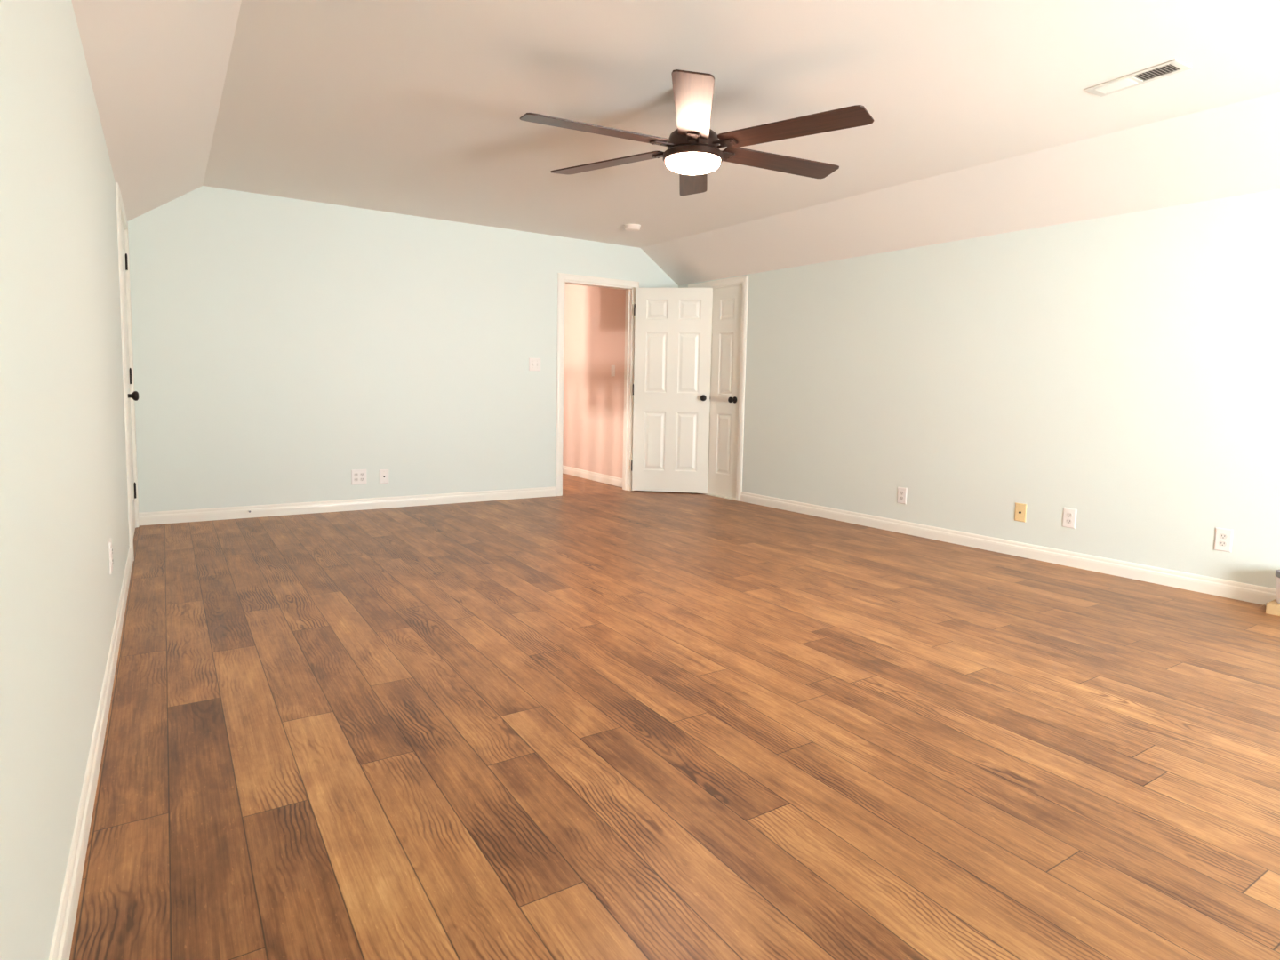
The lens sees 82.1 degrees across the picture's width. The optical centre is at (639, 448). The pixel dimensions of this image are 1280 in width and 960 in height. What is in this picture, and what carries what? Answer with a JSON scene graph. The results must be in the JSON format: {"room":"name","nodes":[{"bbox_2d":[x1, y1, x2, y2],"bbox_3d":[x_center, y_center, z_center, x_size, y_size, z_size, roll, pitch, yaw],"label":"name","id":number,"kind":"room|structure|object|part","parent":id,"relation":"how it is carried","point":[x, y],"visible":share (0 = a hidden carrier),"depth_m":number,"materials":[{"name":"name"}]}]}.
{"room":"empty bedroom","nodes":[
{"label":"empty bedroom","id":0,"kind":"room"},
{"bbox_2d":[0,0,129,959],"bbox_3d":[-1.560,-0.197,1.957,0.120,2.076,7.597,-2,6,-33],"label":"wall","id":1,"kind":"structure","parent":0,"point":[63,473],"depth_m":1.39,"materials":[{"name":"teal paint"}]},
{"bbox_2d":[48,546,133,959],"bbox_3d":[-1.160,0.845,1.516,0.014,0.090,6.257,-2,6,-33],"label":"baseboard","id":2,"kind":"structure","parent":1,"relation":"attached to","point":[62,938],"depth_m":1.66,"materials":[{"name":"white paint"}]},
{"bbox_2d":[108,538,112,574],"bbox_3d":[-1.954,0.397,2.717,0.009,0.120,0.074,-2,6,-33],"label":"outlet","id":3,"kind":"object","parent":1,"relation":"attached to","point":[110,548],"visible":1,"depth_m":2.69,"materials":[{"name":"white plastic"}]},
{"bbox_2d":[115,182,139,560],"bbox_3d":[-3.184,-0.448,4.540,0.065,2.082,1.204,-2,6,-33],"label":"door frame","id":4,"kind":"structure","parent":1,"relation":"attached to","point":[121,214],"depth_m":4.12,"materials":[{"name":"white paint"}]},
{"bbox_2d":[120,219,138,535],"bbox_3d":[-3.160,-0.415,4.559,0.105,1.998,1.050,-2,6,-33],"label":"door","id":5,"kind":"structure","parent":1,"relation":"in","point":[134,395],"depth_m":4.82,"materials":[{"name":"white paint"}]},
{"bbox_3d":[-2.917,-0.302,4.220,0.070,0.062,0.062,-2,6,-33],"label":"knob","id":6,"kind":"part","parent":5,"relation":"part of","materials":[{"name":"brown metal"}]},
{"bbox_2d":[127,185,678,512],"bbox_3d":[-1.600,-0.725,6.352,4.611,2.394,0.120,-2,6,-33],"label":"wall","id":7,"kind":"structure","parent":0,"point":[283,348],"depth_m":5.77,"materials":[{"name":"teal paint"}]},
{"bbox_2d":[138,486,556,525],"bbox_3d":[-2.150,0.448,6.029,3.237,0.090,0.014,-2,6,-33],"label":"baseboard","id":8,"kind":"structure","parent":7,"relation":"attached to","point":[172,516],"depth_m":5.84,"materials":[{"name":"white paint"}]},
{"bbox_2d":[351,469,366,485],"bbox_3d":[-2.267,0.230,5.934,0.116,0.122,0.009,-2,6,-33],"label":"outlet","id":9,"kind":"object","parent":7,"relation":"attached to","point":[358,476],"visible":1,"depth_m":5.93,"materials":[{"name":"white plastic"}]},
{"bbox_2d":[379,469,388,483],"bbox_3d":[-2.100,0.230,6.039,0.073,0.117,0.016,-2,6,-33],"label":"cable plate","id":10,"kind":"object","parent":7,"relation":"attached to","point":[383,473],"visible":1,"depth_m":6.04,"materials":[{"name":"white plastic"}]},
{"bbox_2d":[528,357,540,370],"bbox_3d":[-0.954,-0.765,6.686,0.116,0.117,0.018,-2,6,-33],"label":"light switch","id":11,"kind":"object","parent":7,"relation":"attached to","point":[534,364],"visible":1,"depth_m":6.69,"materials":[{"name":"white plastic"}]},
{"bbox_2d":[555,272,639,495],"bbox_3d":[-0.432,-0.600,7.113,0.884,2.065,0.137,-2,6,-33],"label":"door frame","id":12,"kind":"structure","parent":7,"relation":"attached to","point":[630,286],"depth_m":7.11,"materials":[{"name":"white paint"}]},
{"bbox_2d":[631,288,712,493],"bbox_3d":[0.308,-0.564,7.191,0.766,1.985,0.175,2,5,8],"label":"door","id":13,"kind":"structure","parent":7,"relation":"in","point":[673,326],"depth_m":7.17,"materials":[{"name":"white paint"}]},
{"bbox_3d":[0.610,-0.488,7.103,0.062,0.062,0.070,2,5,8],"label":"knob","id":14,"kind":"part","parent":13,"relation":"part of","materials":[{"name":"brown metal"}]},
{"bbox_2d":[562,283,625,478],"bbox_3d":[-1.045,-0.996,8.973,0.100,2.520,3.703,-2,6,-33],"label":"wall","id":15,"kind":"structure","parent":0,"point":[594,316],"depth_m":8.05,"materials":[{"name":"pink paint"}]},
{"bbox_2d":[562,465,622,487],"bbox_3d":[-1.117,0.216,9.043,0.014,0.090,3.703,-2,6,-33],"label":"baseboard","id":16,"kind":"structure","parent":15,"relation":"attached to","point":[572,471],"depth_m":8.11,"materials":[{"name":"white paint"}]},
{"bbox_2d":[611,365,615,375],"bbox_3d":[-0.288,-0.815,7.701,0.018,0.117,0.072,-2,6,-33],"label":"light switch","id":17,"kind":"object","parent":15,"relation":"attached to","point":[612,366],"visible":1,"depth_m":7.69,"materials":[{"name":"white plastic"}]},
{"bbox_2d":[69,472,1279,959],"bbox_3d":[-0.459,0.612,5.024,5.270,0.004,11.400,-2,6,-33],"label":"floor","id":18,"kind":"structure","parent":0,"point":[596,720],"depth_m":2.12,"materials":[{"name":"brown wood"}]},
{"bbox_2d":[696,492,735,500],"bbox_3d":[0.702,0.448,7.170,0.062,0.012,0.739,-2,6,-36],"label":"threshold","id":19,"kind":"object","parent":18,"relation":"on","point":[711,494],"visible":0.5,"depth_m":7.03,"materials":[{"name":"white paint"}]},
{"bbox_2d":[1259,599,1279,615],"bbox_3d":[3.170,0.781,3.536,0.170,0.050,0.266,-2,6,-35],"label":"cardboard box","id":20,"kind":"object","parent":18,"relation":"on","point":[1273,607],"visible":0.83,"depth_m":3.56,"materials":[{"name":"beige cardboard"}]},
{"bbox_2d":[1275,568,1279,604],"bbox_3d":[3.165,0.676,3.539,0.172,0.157,0.172,-2,6,-33],"label":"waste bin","id":21,"kind":"object","parent":20,"relation":"on","point":[1277,572],"visible":1,"depth_m":3.56,"materials":[{"name":"white plastic"}]},
{"bbox_2d":[71,0,1279,285],"bbox_3d":[0.631,-1.464,3.186,5.206,0.506,7.717,-2,6,-33],"label":"ceiling","id":22,"kind":"structure","parent":0,"point":[986,123],"depth_m":3.51,"materials":[{"name":"white paint"}]},
{"bbox_2d":[624,224,640,231],"bbox_3d":[-0.065,-1.864,6.220,0.144,0.041,0.144,-2,6,-33],"label":"smoke detector","id":23,"kind":"object","parent":22,"relation":"attached to","point":[632,228],"visible":1,"depth_m":6.17,"materials":[{"name":"plastic"}]},
{"bbox_2d":[520,69,873,195],"bbox_3d":[0.245,-1.455,3.354,1.614,0.366,1.518,-2,6,-33],"label":"ceiling fan","id":24,"kind":"object","parent":22,"relation":"hanging from","point":[692,151],"visible":1,"depth_m":3.21,"materials":[{"name":"brown wood"}]},
{"bbox_3d":[-0.187,-1.367,3.152,0.656,0.007,0.155,-1,14,-26],"label":"blade","id":25,"kind":"part","parent":24,"relation":"part of","materials":[{"name":"brown wood"}]},
{"bbox_3d":[-0.152,-1.406,3.627,0.656,0.007,0.155,4,15,34],"label":"blade","id":26,"kind":"part","parent":24,"relation":"part of","materials":[{"name":"brown wood"}]},
{"bbox_3d":[0.209,-1.337,2.885,0.155,0.007,0.656,10,5,3],"label":"blade","id":27,"kind":"part","parent":24,"relation":"part of","materials":[{"name":"brown wood"}]},
{"bbox_2d":[665,152,720,175],"bbox_3d":[0.242,-1.298,3.367,0.251,0.050,0.251,-2,6,-33],"label":"diffuser","id":28,"kind":"object","parent":24,"relation":"attached to","point":[691,164],"depth_m":3.30,"materials":[{"name":"white glass"}]},
{"bbox_3d":[0.278,-1.415,3.835,0.155,0.007,0.656,-8,4,5],"label":"blade","id":29,"kind":"part","parent":24,"relation":"part of","materials":[{"name":"brown wood"}]},
{"bbox_3d":[0.673,-1.385,3.569,0.656,0.007,0.155,-1,-4,-26],"label":"blade","id":30,"kind":"part","parent":24,"relation":"part of","materials":[{"name":"brown wood"}]},
{"bbox_3d":[0.639,-1.346,3.093,0.656,0.007,0.155,4,-3,34],"label":"blade","id":31,"kind":"part","parent":24,"relation":"part of","materials":[{"name":"brown wood"}]},
{"bbox_2d":[1083,58,1191,96],"bbox_3d":[2.123,-1.581,3.148,0.140,0.008,0.360,-2,6,-30],"label":"ceiling vent","id":32,"kind":"object","parent":22,"relation":"in","point":[1172,67],"visible":1,"depth_m":3.13,"materials":[{"name":"metal"}]},
{"bbox_2d":[678,188,1279,589],"bbox_3d":[2.557,-0.336,4.615,0.120,2.072,7.609,-2,6,-36],"label":"wall","id":33,"kind":"structure","parent":0,"point":[1122,372],"depth_m":4.54,"materials":[{"name":"teal paint"}]},
{"bbox_2d":[688,275,748,501],"bbox_3d":[0.725,-0.574,7.091,0.065,2.062,0.855,-2,6,-36],"label":"door frame","id":34,"kind":"structure","parent":33,"relation":"attached to","point":[743,281],"depth_m":6.76,"materials":[{"name":"white paint"}]},
{"bbox_2d":[707,285,742,498],"bbox_3d":[0.703,-0.542,7.078,0.105,1.972,0.703,-2,6,-36],"label":"door","id":35,"kind":"structure","parent":33,"relation":"in","point":[727,301],"depth_m":6.97,"materials":[{"name":"white paint"}]},
{"bbox_3d":[0.857,-0.453,6.837,0.070,0.062,0.062,-2,6,-36],"label":"knob","id":36,"kind":"part","parent":35,"relation":"part of","materials":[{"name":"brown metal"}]},
{"bbox_2d":[896,487,906,503],"bbox_3d":[1.931,0.346,5.420,0.009,0.120,0.074,-2,6,-35],"label":"outlet","id":37,"kind":"object","parent":33,"relation":"attached to","point":[901,492],"visible":1,"depth_m":5.42,"materials":[{"name":"white plastic"}]},
{"bbox_2d":[740,491,1276,605],"bbox_3d":[2.814,0.699,4.199,0.014,0.090,6.460,-2,6,-36],"label":"baseboard","id":38,"kind":"structure","parent":33,"relation":"attached to","point":[1260,595],"depth_m":4.59,"materials":[{"name":"white paint"}]},
{"bbox_2d":[1014,502,1026,522],"bbox_3d":[2.435,0.409,4.712,0.016,0.117,0.072,-2,6,-35],"label":"cable plate","id":39,"kind":"object","parent":33,"relation":"attached to","point":[1020,508],"visible":1,"depth_m":4.71,"materials":[{"name":"beige plastic"}]},
{"bbox_2d":[1062,507,1076,528],"bbox_3d":[2.611,0.423,4.472,0.009,0.120,0.074,-2,6,-35],"label":"outlet","id":40,"kind":"object","parent":33,"relation":"attached to","point":[1069,515],"visible":1,"depth_m":4.47,"materials":[{"name":"white plastic"}]},
{"bbox_2d":[1065,519,1071,523],"bbox_3d":[2.609,0.442,4.473,0.005,0.028,0.034,-2,6,-36],"label":"socket","id":41,"kind":"object","parent":40,"relation":"attached to","point":[1068,521],"depth_m":4.47,"materials":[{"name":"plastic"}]},
{"bbox_2d":[1213,527,1232,552],"bbox_3d":[3.055,0.478,3.853,0.009,0.120,0.074,-2,6,-35],"label":"outlet","id":42,"kind":"object","parent":33,"relation":"attached to","point":[1223,537],"visible":1,"depth_m":3.85,"materials":[{"name":"white plastic"}]},
{"bbox_2d":[1218,540,1226,546],"bbox_3d":[3.054,0.498,3.853,0.005,0.028,0.034,-2,6,-36],"label":"socket","id":43,"kind":"object","parent":42,"relation":"attached to","point":[1221,543],"depth_m":3.85,"materials":[{"name":"plastic"}]},
{"bbox_2d":[1219,533,1227,539],"bbox_3d":[3.055,0.459,3.850,0.005,0.028,0.034,-2,6,-36],"label":"socket","id":44,"kind":"object","parent":42,"relation":"attached to","point":[1222,536],"depth_m":3.85,"materials":[{"name":"plastic"}]}
]}

